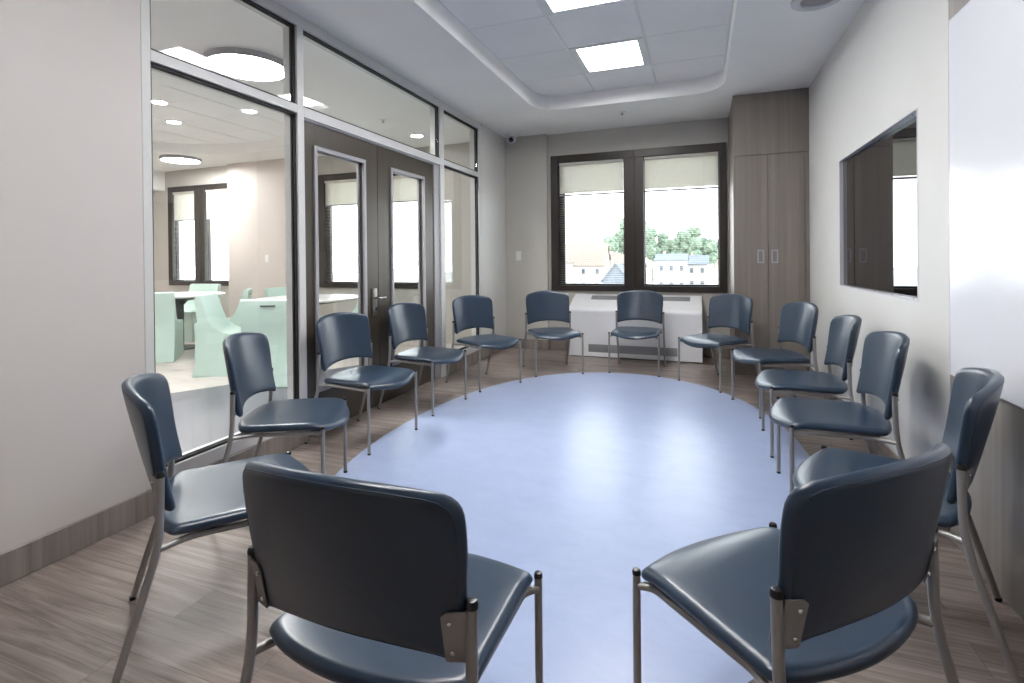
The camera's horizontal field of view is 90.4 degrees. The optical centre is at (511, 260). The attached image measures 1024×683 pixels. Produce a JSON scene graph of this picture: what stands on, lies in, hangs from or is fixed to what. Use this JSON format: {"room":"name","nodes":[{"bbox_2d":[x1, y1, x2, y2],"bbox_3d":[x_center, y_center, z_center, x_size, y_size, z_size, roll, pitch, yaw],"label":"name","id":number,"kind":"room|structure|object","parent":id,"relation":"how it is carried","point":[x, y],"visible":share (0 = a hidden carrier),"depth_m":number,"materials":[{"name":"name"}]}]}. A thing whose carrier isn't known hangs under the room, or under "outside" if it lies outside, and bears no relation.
{"room":"care facility","nodes":[
{"label":"care facility","id":0,"kind":"room"},
{"bbox_2d":[0,0,146,553],"bbox_3d":[-2.346,-0.182,0.883,0.130,2.800,3.232,0,0,20],"label":"wall","id":1,"kind":"structure","parent":0,"point":[72,262],"depth_m":2.09,"materials":[{"name":"white paint"}]},
{"bbox_2d":[0,430,308,587],"bbox_3d":[-2.084,1.152,1.357,0.012,0.122,4.278,0,0,20],"label":"baseboard","id":2,"kind":"structure","parent":1,"relation":"attached to","point":[18,562],"depth_m":2.14,"materials":[{"name":"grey wood"}]},
{"bbox_2d":[140,0,483,490],"bbox_3d":[-1.094,-0.213,4.259,0.125,2.800,3.964,0,0,20],"label":"window frame","id":3,"kind":"structure","parent":1,"relation":"in","point":[296,28],"depth_m":3.32,"materials":[{"name":"grey metal"}]},
{"bbox_2d":[304,121,386,436],"bbox_3d":[-1.231,0.124,3.781,0.128,2.117,0.875,0,0,21],"label":"door","id":4,"kind":"structure","parent":3,"relation":"attached to","point":[317,139],"depth_m":3.84,"materials":[{"name":"brown laminate"}]},
{"bbox_2d":[377,146,434,403],"bbox_3d":[-0.953,0.117,4.602,0.072,2.117,0.921,0,0,20],"label":"door","id":5,"kind":"structure","parent":3,"relation":"attached to","point":[389,162],"depth_m":4.44,"materials":[{"name":"brown laminate"}]},
{"bbox_2d":[152,83,283,143],"bbox_3d":[-4.451,-1.785,5.874,3.700,0.090,3.700,0,0,20],"label":"ceiling","id":6,"kind":"structure","parent":0,"point":[206,119],"depth_m":6.41,"materials":[{"name":"white"}]},
{"bbox_2d":[152,99,168,104],"bbox_3d":[-3.890,-1.741,5.603,0.190,0.010,0.190,0,0,20],"label":"recessed light","id":7,"kind":"object","parent":6,"relation":"in","point":[154,101],"visible":0.77,"depth_m":5.61,"materials":[{"name":"white"}]},
{"bbox_2d":[165,120,182,124],"bbox_3d":[-4.262,-1.742,6.413,0.190,0.010,0.190,0,0,20],"label":"recessed light","id":8,"kind":"object","parent":6,"relation":"in","point":[166,121],"visible":1,"depth_m":6.42,"materials":[{"name":"white"}]},
{"bbox_2d":[241,109,258,113],"bbox_3d":[-3.080,-1.751,5.975,0.190,0.010,0.190,0,0,20],"label":"recessed light","id":9,"kind":"object","parent":6,"relation":"in","point":[249,111],"visible":1,"depth_m":5.98,"materials":[{"name":"white"}]},
{"bbox_2d":[227,158,285,316],"bbox_3d":[-3.900,-0.208,8.223,1.700,2.800,0.120,0,0,20],"label":"wall","id":10,"kind":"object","parent":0,"point":[256,189],"visible":0.43,"depth_m":8.25,"materials":[{"name":"beige paint"}]},
{"bbox_2d":[153,118,729,346],"bbox_3d":[-1.654,-0.377,7.588,10.635,3.100,0.250,0,0,20],"label":"wall","id":11,"kind":"structure","parent":0,"point":[456,186],"depth_m":7.11,"materials":[{"name":"grey paint"}]},
{"bbox_2d":[153,170,164,191],"bbox_3d":[-6.815,-1.409,8.064,0.340,0.340,2.420,0,0,20],"label":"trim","id":12,"kind":"structure","parent":11,"relation":"attached to","point":[158,176],"depth_m":9.05,"materials":[{"name":"paint"}]},
{"bbox_2d":[168,183,228,285],"bbox_3d":[-5.317,-0.436,8.835,1.700,1.744,0.142,0,0,20],"label":"window","id":13,"kind":"structure","parent":11,"relation":"in","point":[201,232],"depth_m":8.83,"materials":[{"name":"brown metal"}]},
{"bbox_2d":[173,191,194,274],"bbox_3d":[-5.769,-0.434,8.982,0.540,1.550,0.040,0,0,20],"label":"blind","id":14,"kind":"object","parent":13,"relation":"attached to","point":[183,201],"visible":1,"depth_m":8.98,"materials":[{"name":"white fabric"}]},
{"bbox_2d":[205,188,227,278],"bbox_3d":[-4.945,-0.440,8.677,0.718,1.550,0.040,0,0,20],"label":"blind","id":15,"kind":"object","parent":13,"relation":"attached to","point":[217,199],"visible":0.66,"depth_m":8.71,"materials":[{"name":"white fabric"}]},
{"bbox_2d":[318,172,417,288],"bbox_3d":[-2.002,-0.461,7.608,2.110,1.744,0.142,0,0,20],"label":"window","id":16,"kind":"structure","parent":11,"relation":"in","point":[325,255],"depth_m":7.90,"materials":[{"name":"brown metal"}]},
{"bbox_2d":[324,179,356,280],"bbox_3d":[-2.513,-0.452,7.777,0.825,1.564,0.040,0,0,20],"label":"blind","id":17,"kind":"object","parent":16,"relation":"attached to","point":[338,192],"visible":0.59,"depth_m":7.81,"materials":[{"name":"white fabric"}]},
{"bbox_2d":[393,175,417,282],"bbox_3d":[-1.496,-0.459,7.401,0.843,1.564,0.040,0,0,20],"label":"blind","id":18,"kind":"object","parent":16,"relation":"attached to","point":[404,188],"visible":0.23,"depth_m":7.42,"materials":[{"name":"white fabric"}]},
{"bbox_2d":[550,142,726,292],"bbox_3d":[1.516,-0.488,6.306,2.110,1.744,0.142,0,0,20],"label":"window","id":19,"kind":"structure","parent":11,"relation":"in","point":[634,196],"depth_m":6.25,"materials":[{"name":"brown metal"}]},
{"bbox_2d":[559,159,623,283],"bbox_3d":[1.006,-0.483,6.474,0.825,1.554,0.040,0,0,20],"label":"blind","id":20,"kind":"object","parent":19,"relation":"attached to","point":[604,176],"visible":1,"depth_m":6.46,"materials":[{"name":"white fabric"}]},
{"bbox_2d":[644,151,718,284],"bbox_3d":[2.022,-0.491,6.098,0.843,1.554,0.040,0,0,20],"label":"blind","id":21,"kind":"object","parent":19,"relation":"attached to","point":[691,169],"visible":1,"depth_m":6.09,"materials":[{"name":"white fabric"}]},
{"bbox_2d":[550,340,729,358],"bbox_3d":[1.518,1.089,6.288,2.167,0.122,0.012,0,0,20],"label":"baseboard","id":22,"kind":"structure","parent":11,"relation":"attached to","point":[706,352],"depth_m":6.00,"materials":[{"name":"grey wood"}]},
{"bbox_2d":[481,124,506,335],"bbox_3d":[-0.276,-0.234,6.476,0.130,2.800,0.760,0,0,20],"label":"wall","id":23,"kind":"structure","parent":0,"point":[493,144],"depth_m":6.45,"materials":[{"name":"white paint"}]},
{"bbox_2d":[447,339,549,374],"bbox_3d":[-0.082,1.107,5.934,0.590,0.122,1.786,0,0,20],"label":"baseboard","id":24,"kind":"structure","parent":23,"relation":"attached to","point":[471,358],"depth_m":6.11,"materials":[{"name":"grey wood"}]},
{"bbox_2d":[150,0,864,171],"bbox_3d":[-3.102,-1.671,3.702,10.335,0.160,8.020,0,0,20],"label":"ceiling","id":25,"kind":"structure","parent":0,"point":[773,46],"depth_m":4.41,"materials":[{"name":"paint"}]},
{"bbox_2d":[159,154,201,163],"bbox_3d":[-5.160,-1.573,7.930,0.560,0.051,0.560,0,0,20],"label":"round ceiling light","id":26,"kind":"object","parent":25,"relation":"attached to","point":[178,159],"visible":1,"depth_m":7.83,"materials":[{"name":"grey paint"}]},
{"bbox_2d":[161,158,199,163],"bbox_3d":[-5.160,-1.570,7.930,0.520,0.034,0.520,0,0,20],"label":"diffuser","id":27,"kind":"object","parent":26,"relation":"attached to","point":[171,160],"depth_m":7.92,"materials":[{"name":"white plastic"}]},
{"bbox_2d":[203,47,283,81],"bbox_3d":[-2.142,-1.581,4.126,0.620,0.051,0.620,0,0,20],"label":"round ceiling light","id":28,"kind":"object","parent":25,"relation":"attached to","point":[234,62],"visible":0.85,"depth_m":4.05,"materials":[{"name":"grey paint"}]},
{"bbox_2d":[410,134,423,137],"bbox_3d":[-1.238,-1.622,6.628,0.190,0.010,0.190,0,0,20],"label":"recessed light","id":29,"kind":"object","parent":25,"relation":"in","point":[411,135],"visible":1,"depth_m":6.61,"materials":[{"name":"white"}]},
{"bbox_2d":[505,133,516,143],"bbox_3d":[-0.014,-1.578,6.622,0.150,0.118,0.152,0,0,20],"label":"security camera","id":30,"kind":"object","parent":25,"relation":"attached to","point":[510,137],"visible":1,"depth_m":6.57,"materials":[{"name":"grey plastic"}]},
{"bbox_2d":[791,0,840,11],"bbox_3d":[1.909,-1.629,3.176,0.300,0.016,0.300,0,0,20],"label":"ceiling speaker","id":31,"kind":"object","parent":25,"relation":"attached to","point":[797,5],"visible":1,"depth_m":3.24,"materials":[{"name":"grey plastic"}]},
{"bbox_2d":[800,0,830,6],"bbox_3d":[1.909,-1.632,3.176,0.191,0.007,0.191,0,0,20],"label":"grille","id":32,"kind":"object","parent":31,"relation":"attached to","point":[803,3],"depth_m":3.23,"materials":[{"name":"grey metal"}]},
{"bbox_2d":[0,341,1023,682],"bbox_3d":[-3.048,1.267,3.789,10.635,0.122,8.370,0,0,20],"label":"floor","id":33,"kind":"structure","parent":0,"point":[583,481],"depth_m":2.24,"materials":[{"name":"plastic"}]},
{"bbox_2d":[154,292,183,363],"bbox_3d":[-4.367,0.792,6.197,0.520,0.832,0.618,-1,0,-24],"label":"chair","id":34,"kind":"object","parent":33,"relation":"on","point":[169,344],"visible":0.49,"depth_m":6.03,"materials":[{"name":"green plastic"}]},
{"bbox_2d":[174,292,224,349],"bbox_3d":[-4.569,0.835,6.998,1.100,0.740,1.100,0,0,20],"label":"round table","id":35,"kind":"object","parent":33,"relation":"on","point":[181,298],"visible":0.42,"depth_m":6.95,"materials":[{"name":"white laminate"}]},
{"bbox_2d":[184,284,220,341],"bbox_3d":[-4.907,0.788,7.829,0.520,0.832,0.618,0,0,11],"label":"chair","id":36,"kind":"object","parent":33,"relation":"on","point":[190,318],"visible":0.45,"depth_m":7.79,"materials":[{"name":"green plastic"}]},
{"bbox_2d":[111,373,310,682],"bbox_3d":[-0.978,0.785,1.735,0.593,0.830,0.524,-1,0,-31],"label":"chair","id":37,"kind":"object","parent":33,"relation":"on","point":[201,501],"visible":0.8,"depth_m":1.56,"materials":[{"name":"blue leather"}]},
{"bbox_2d":[192,293,240,377],"bbox_3d":[-3.033,0.783,5.521,0.618,0.832,0.520,-1,0,-13],"label":"chair","id":38,"kind":"object","parent":33,"relation":"on","point":[213,324],"visible":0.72,"depth_m":5.25,"materials":[{"name":"green plastic"}]},
{"bbox_2d":[194,288,251,359],"bbox_3d":[-3.638,0.783,6.478,0.618,0.832,0.520,-1,0,-22],"label":"chair","id":39,"kind":"object","parent":33,"relation":"on","point":[247,293],"visible":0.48,"depth_m":6.29,"materials":[{"name":"green plastic"}]},
{"bbox_2d":[239,298,286,387],"bbox_3d":[-2.311,0.778,5.072,0.520,0.832,0.618,-1,0,-3],"label":"chair","id":40,"kind":"object","parent":33,"relation":"on","point":[267,317],"visible":0.27,"depth_m":4.81,"materials":[{"name":"green plastic"}]},
{"bbox_2d":[222,332,349,473],"bbox_3d":[-1.137,0.782,2.585,0.593,0.830,0.524,-1,0,-7],"label":"chair","id":41,"kind":"object","parent":33,"relation":"on","point":[247,355],"visible":0.97,"depth_m":2.53,"materials":[{"name":"blue leather"}]},
{"bbox_2d":[264,287,322,318],"bbox_3d":[-2.877,0.774,6.755,0.618,0.832,0.520,0,0,34],"label":"chair","id":42,"kind":"object","parent":33,"relation":"on","point":[277,291],"visible":0.17,"depth_m":6.75,"materials":[{"name":"green plastic"}]},
{"bbox_2d":[257,294,357,304],"bbox_3d":[-2.458,0.819,6.163,1.200,0.740,1.200,0,0,20],"label":"round table","id":43,"kind":"object","parent":33,"relation":"on","point":[323,298],"visible":0.23,"depth_m":6.10,"materials":[{"name":"white laminate"}]},
{"bbox_2d":[353,301,357,312],"bbox_3d":[-1.994,0.765,6.814,0.520,0.832,0.618,0,0,28],"label":"chair","id":44,"kind":"object","parent":33,"relation":"on","point":[355,310],"visible":0.02,"depth_m":7.02,"materials":[{"name":"green plastic"}]},
{"bbox_2d":[304,312,417,455],"bbox_3d":[-0.984,0.776,3.427,0.593,0.830,0.524,0,0,24],"label":"chair","id":45,"kind":"object","parent":33,"relation":"on","point":[340,335],"visible":1,"depth_m":3.44,"materials":[{"name":"blue leather"}]},
{"bbox_2d":[240,461,542,682],"bbox_3d":[-0.246,0.781,1.129,0.524,0.830,0.593,0,0,20],"label":"chair","id":46,"kind":"object","parent":33,"relation":"on","point":[372,582],"visible":1,"depth_m":0.90,"materials":[{"name":"blue leather"}]},
{"bbox_2d":[377,302,466,415],"bbox_3d":[-0.708,0.769,4.183,0.593,0.830,0.524,0,0,25],"label":"chair","id":47,"kind":"object","parent":33,"relation":"on","point":[406,320],"visible":0.99,"depth_m":4.19,"materials":[{"name":"blue leather"}]},
{"bbox_2d":[445,295,521,391],"bbox_3d":[-0.260,0.760,4.871,0.524,0.830,0.593,-1,0,-42],"label":"chair","id":48,"kind":"object","parent":33,"relation":"on","point":[469,311],"visible":1,"depth_m":4.93,"materials":[{"name":"blue leather"}]},
{"bbox_2d":[523,291,583,376],"bbox_3d":[0.429,0.751,5.367,0.524,0.830,0.593,-1,0,-12],"label":"chair","id":49,"kind":"object","parent":33,"relation":"on","point":[540,305],"visible":1,"depth_m":5.53,"materials":[{"name":"blue leather"}]},
{"bbox_2d":[569,294,702,362],"bbox_3d":[1.466,0.788,6.088,1.518,0.728,0.391,0,0,20],"label":"radiator cover","id":50,"kind":"object","parent":33,"relation":"on","point":[593,315],"visible":0.82,"depth_m":5.94,"materials":[{"name":"white metal"}]},
{"bbox_2d":[588,344,677,356],"bbox_3d":[1.391,1.042,5.913,1.015,0.094,0.005,0,0,20],"label":"grille","id":51,"kind":"object","parent":50,"relation":"attached to","point":[625,350],"depth_m":5.90,"materials":[{"name":"grey metal"}]},
{"bbox_2d":[591,295,689,300],"bbox_3d":[1.538,0.460,6.152,1.162,0.046,0.095,0,0,20],"label":"grille","id":52,"kind":"object","parent":50,"relation":"attached to","point":[593,297],"depth_m":6.21,"materials":[{"name":"grey metal"}]},
{"bbox_2d":[608,290,665,376],"bbox_3d":[1.318,0.742,5.357,0.524,0.830,0.593,0,0,23],"label":"chair","id":53,"kind":"object","parent":33,"relation":"on","point":[633,304],"visible":1,"depth_m":5.49,"materials":[{"name":"blue leather"}]},
{"bbox_2d":[678,294,758,392],"bbox_3d":[1.918,0.740,4.769,0.593,0.830,0.524,-1,0,-26],"label":"chair","id":54,"kind":"object","parent":33,"relation":"on","point":[734,311],"visible":1,"depth_m":4.79,"materials":[{"name":"blue leather"}]},
{"bbox_2d":[728,87,809,375],"bbox_3d":[2.685,-0.256,5.385,0.667,2.799,0.870,0,0,20],"label":"tall cabinet","id":55,"kind":"object","parent":33,"relation":"on","point":[768,132],"visible":0.94,"depth_m":4.99,"materials":[{"name":"beige wood"}]},
{"bbox_2d":[731,302,827,418],"bbox_3d":[2.054,0.743,3.974,0.593,0.830,0.524,-1,0,1],"label":"chair","id":56,"kind":"object","parent":33,"relation":"on","point":[798,320],"visible":0.97,"depth_m":3.95,"materials":[{"name":"blue leather"}]},
{"bbox_2d":[632,443,959,682],"bbox_3d":[0.631,0.773,1.165,0.524,0.830,0.593,-1,0,-25],"label":"chair","id":57,"kind":"object","parent":33,"relation":"on","point":[821,596],"visible":1,"depth_m":0.95,"materials":[{"name":"blue leather"}]},
{"bbox_2d":[755,315,871,457],"bbox_3d":[1.837,0.750,3.161,0.593,0.830,0.524,0,0,21],"label":"chair","id":58,"kind":"object","parent":33,"relation":"on","point":[844,330],"visible":0.98,"depth_m":3.09,"materials":[{"name":"blue leather"}]},
{"bbox_2d":[769,331,909,492],"bbox_3d":[1.583,0.756,2.478,0.593,0.830,0.524,0,0,21],"label":"chair","id":59,"kind":"object","parent":33,"relation":"on","point":[884,354],"visible":0.98,"depth_m":2.41,"materials":[{"name":"blue leather"}]},
{"bbox_2d":[793,367,1021,682],"bbox_3d":[1.295,0.763,1.734,0.593,0.830,0.524,0,0,38],"label":"chair","id":60,"kind":"object","parent":33,"relation":"on","point":[976,392],"visible":0.69,"depth_m":1.49,"materials":[{"name":"blue leather"}]},
{"bbox_2d":[505,134,548,339],"bbox_3d":[0.137,-0.239,6.761,0.708,2.800,0.060,0,0,20],"label":"wall pier","id":61,"kind":"object","parent":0,"point":[526,159],"visible":0.64,"depth_m":6.71,"materials":[{"name":"grey paint"}]},
{"bbox_2d":[516,251,520,259],"bbox_3d":[0.087,-0.059,6.743,0.072,0.120,0.011,0,0,20],"label":"light switch","id":62,"kind":"object","parent":61,"relation":"attached to","point":[518,253],"visible":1,"depth_m":6.74,"materials":[{"name":"white plastic"}]},
{"bbox_2d":[439,0,733,95],"bbox_3d":[0.184,-1.812,2.598,1.988,0.090,5.852,0,0,20],"label":"ceiling tiles","id":63,"kind":"structure","parent":0,"point":[684,39],"depth_m":4.04,"materials":[{"name":"white tile"}]},
{"bbox_2d":[538,0,630,14],"bbox_3d":[0.434,-1.798,3.283,0.606,0.059,0.618,0,0,20],"label":"ceiling light","id":64,"kind":"object","parent":63,"relation":"attached to","point":[551,7],"visible":1,"depth_m":3.56,"materials":[{"name":"white plastic"}]},
{"bbox_2d":[551,0,579,4],"bbox_3d":[0.433,-1.823,3.283,0.506,0.010,0.558,0,0,20],"label":"diffuser","id":65,"kind":"object","parent":64,"relation":"attached to","point":[553,2],"depth_m":3.58,"materials":[{"name":"white plastic"}]},
{"bbox_2d":[569,37,649,73],"bbox_3d":[0.871,-1.809,4.465,0.606,0.059,0.618,0,0,20],"label":"ceiling light","id":66,"kind":"object","parent":63,"relation":"attached to","point":[628,53],"visible":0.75,"depth_m":4.52,"materials":[{"name":"white plastic"}]},
{"bbox_2d":[579,41,641,66],"bbox_3d":[0.871,-1.834,4.465,0.506,0.010,0.558,0,0,20],"label":"diffuser","id":67,"kind":"object","parent":66,"relation":"attached to","point":[626,53],"depth_m":4.54,"materials":[{"name":"white plastic"}]},
{"bbox_2d":[809,0,949,471],"bbox_3d":[1.870,-0.380,2.007,0.150,3.100,8.270,0,0,20],"label":"wall","id":68,"kind":"structure","parent":0,"point":[890,62],"depth_m":2.74,"materials":[{"name":"white paint"}]},
{"bbox_2d":[839,108,918,301],"bbox_3d":[2.232,-0.274,3.128,0.053,0.935,1.464,0,0,20],"label":"mirror","id":69,"kind":"object","parent":68,"relation":"attached to","point":[878,180],"visible":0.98,"depth_m":3.02,"materials":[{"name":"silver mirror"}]},
{"bbox_2d":[810,367,950,532],"bbox_3d":[2.352,1.096,3.512,0.012,0.122,2.900,0,0,20],"label":"baseboard","id":70,"kind":"structure","parent":68,"relation":"attached to","point":[886,451],"depth_m":2.89,"materials":[{"name":"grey wood"}]},
{"bbox_2d":[948,0,1023,620],"bbox_3d":[1.099,-0.211,0.143,0.006,2.800,4.235,0,0,20],"label":"wall panel","id":71,"kind":"object","parent":68,"relation":"attached to","point":[996,490],"depth_m":1.77,"materials":[{"name":"grey wood"}]},
{"bbox_2d":[948,0,1023,408],"bbox_3d":[1.395,-0.248,0.974,0.013,1.457,2.406,0,0,20],"label":"whiteboard","id":72,"kind":"object","parent":71,"relation":"attached to","point":[986,37],"visible":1,"depth_m":1.82,"materials":[{"name":"white"}]},
{"label":"outside","id":73,"kind":"structure","parent":0,"visible":0},
{"bbox_2d":[184,268,713,283],"bbox_3d":[29.554,8.405,223.730,420.000,0.500,400.000,0,0,20],"label":"ground","id":74,"kind":"structure","parent":73,"point":[400,275],"depth_m":283.94,"materials":[{"name":"white"}]},
{"bbox_2d":[566,247,574,282],"bbox_3d":[13.076,1.972,133.533,5.200,13.700,8.400,0,0,20],"label":"house","id":75,"kind":"structure","parent":74,"relation":"on","point":[569,259],"depth_m":132.97,"materials":[{"name":"grey"}]},
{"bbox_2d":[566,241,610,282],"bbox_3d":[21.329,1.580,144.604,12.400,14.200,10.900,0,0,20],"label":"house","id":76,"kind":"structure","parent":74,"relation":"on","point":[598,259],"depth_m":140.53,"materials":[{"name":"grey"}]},
{"bbox_2d":[601,260,623,283],"bbox_3d":[27.465,4.296,131.163,7.500,8.800,9.900,0,0,20],"label":"house","id":77,"kind":"structure","parent":74,"relation":"on","point":[613,271],"depth_m":127.16,"materials":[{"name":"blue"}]},
{"bbox_2d":[611,252,623,264],"bbox_3d":[33.025,2.921,152.551,9.900,11.200,9.900,0,0,20],"label":"house","id":78,"kind":"structure","parent":74,"relation":"on","point":[620,257],"depth_m":150.78,"materials":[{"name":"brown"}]},
{"bbox_2d":[602,218,655,257],"bbox_3d":[40.449,-3.269,174.113,17.764,23.201,15.789,0,0,20],"label":"tree","id":79,"kind":"object","parent":74,"relation":"on","point":[619,235],"visible":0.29,"depth_m":170.09,"materials":[{"name":"green plant"}]},
{"bbox_2d":[646,228,670,281],"bbox_3d":[52.014,-1.967,189.418,13.350,20.201,11.537,0,0,20],"label":"tree","id":80,"kind":"object","parent":74,"relation":"on","point":[664,245],"visible":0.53,"depth_m":186.28,"materials":[{"name":"green plant"}]},
{"bbox_2d":[666,239,675,253],"bbox_3d":[63.845,-0.496,208.845,11.640,16.812,10.785,0,0,20],"label":"tree","id":81,"kind":"object","parent":74,"relation":"on","point":[673,245],"visible":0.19,"depth_m":205.94,"materials":[{"name":"green plant"}]},
{"bbox_2d":[654,251,688,283],"bbox_3d":[43.434,2.951,138.037,8.500,11.100,9.900,0,0,20],"label":"house","id":82,"kind":"structure","parent":74,"relation":"on","point":[680,271],"depth_m":134.04,"materials":[{"name":"grey"}]},
{"bbox_2d":[673,227,706,254],"bbox_3d":[65.163,-2.056,185.221,11.944,20.172,13.560,0,0,20],"label":"tree","id":83,"kind":"object","parent":74,"relation":"on","point":[684,240],"visible":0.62,"depth_m":181.66,"materials":[{"name":"green plant"}]},
{"bbox_2d":[687,253,708,283],"bbox_3d":[53.509,3.052,147.105,6.500,10.600,9.900,0,0,20],"label":"house","id":84,"kind":"structure","parent":74,"relation":"on","point":[694,271],"depth_m":143.16,"materials":[{"name":"grey"}]},
{"bbox_2d":[690,238,717,264],"bbox_3d":[62.499,0.353,164.668,10.249,15.639,8.930,0,0,20],"label":"tree","id":85,"kind":"object","parent":74,"relation":"on","point":[705,248],"visible":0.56,"depth_m":162.24,"materials":[{"name":"green plant"}]},
{"bbox_2d":[712,260,717,283],"bbox_3d":[54.795,2.338,129.562,6.900,12.200,9.900,0,0,20],"label":"house","id":86,"kind":"structure","parent":74,"relation":"on","point":[715,266],"depth_m":126.29,"materials":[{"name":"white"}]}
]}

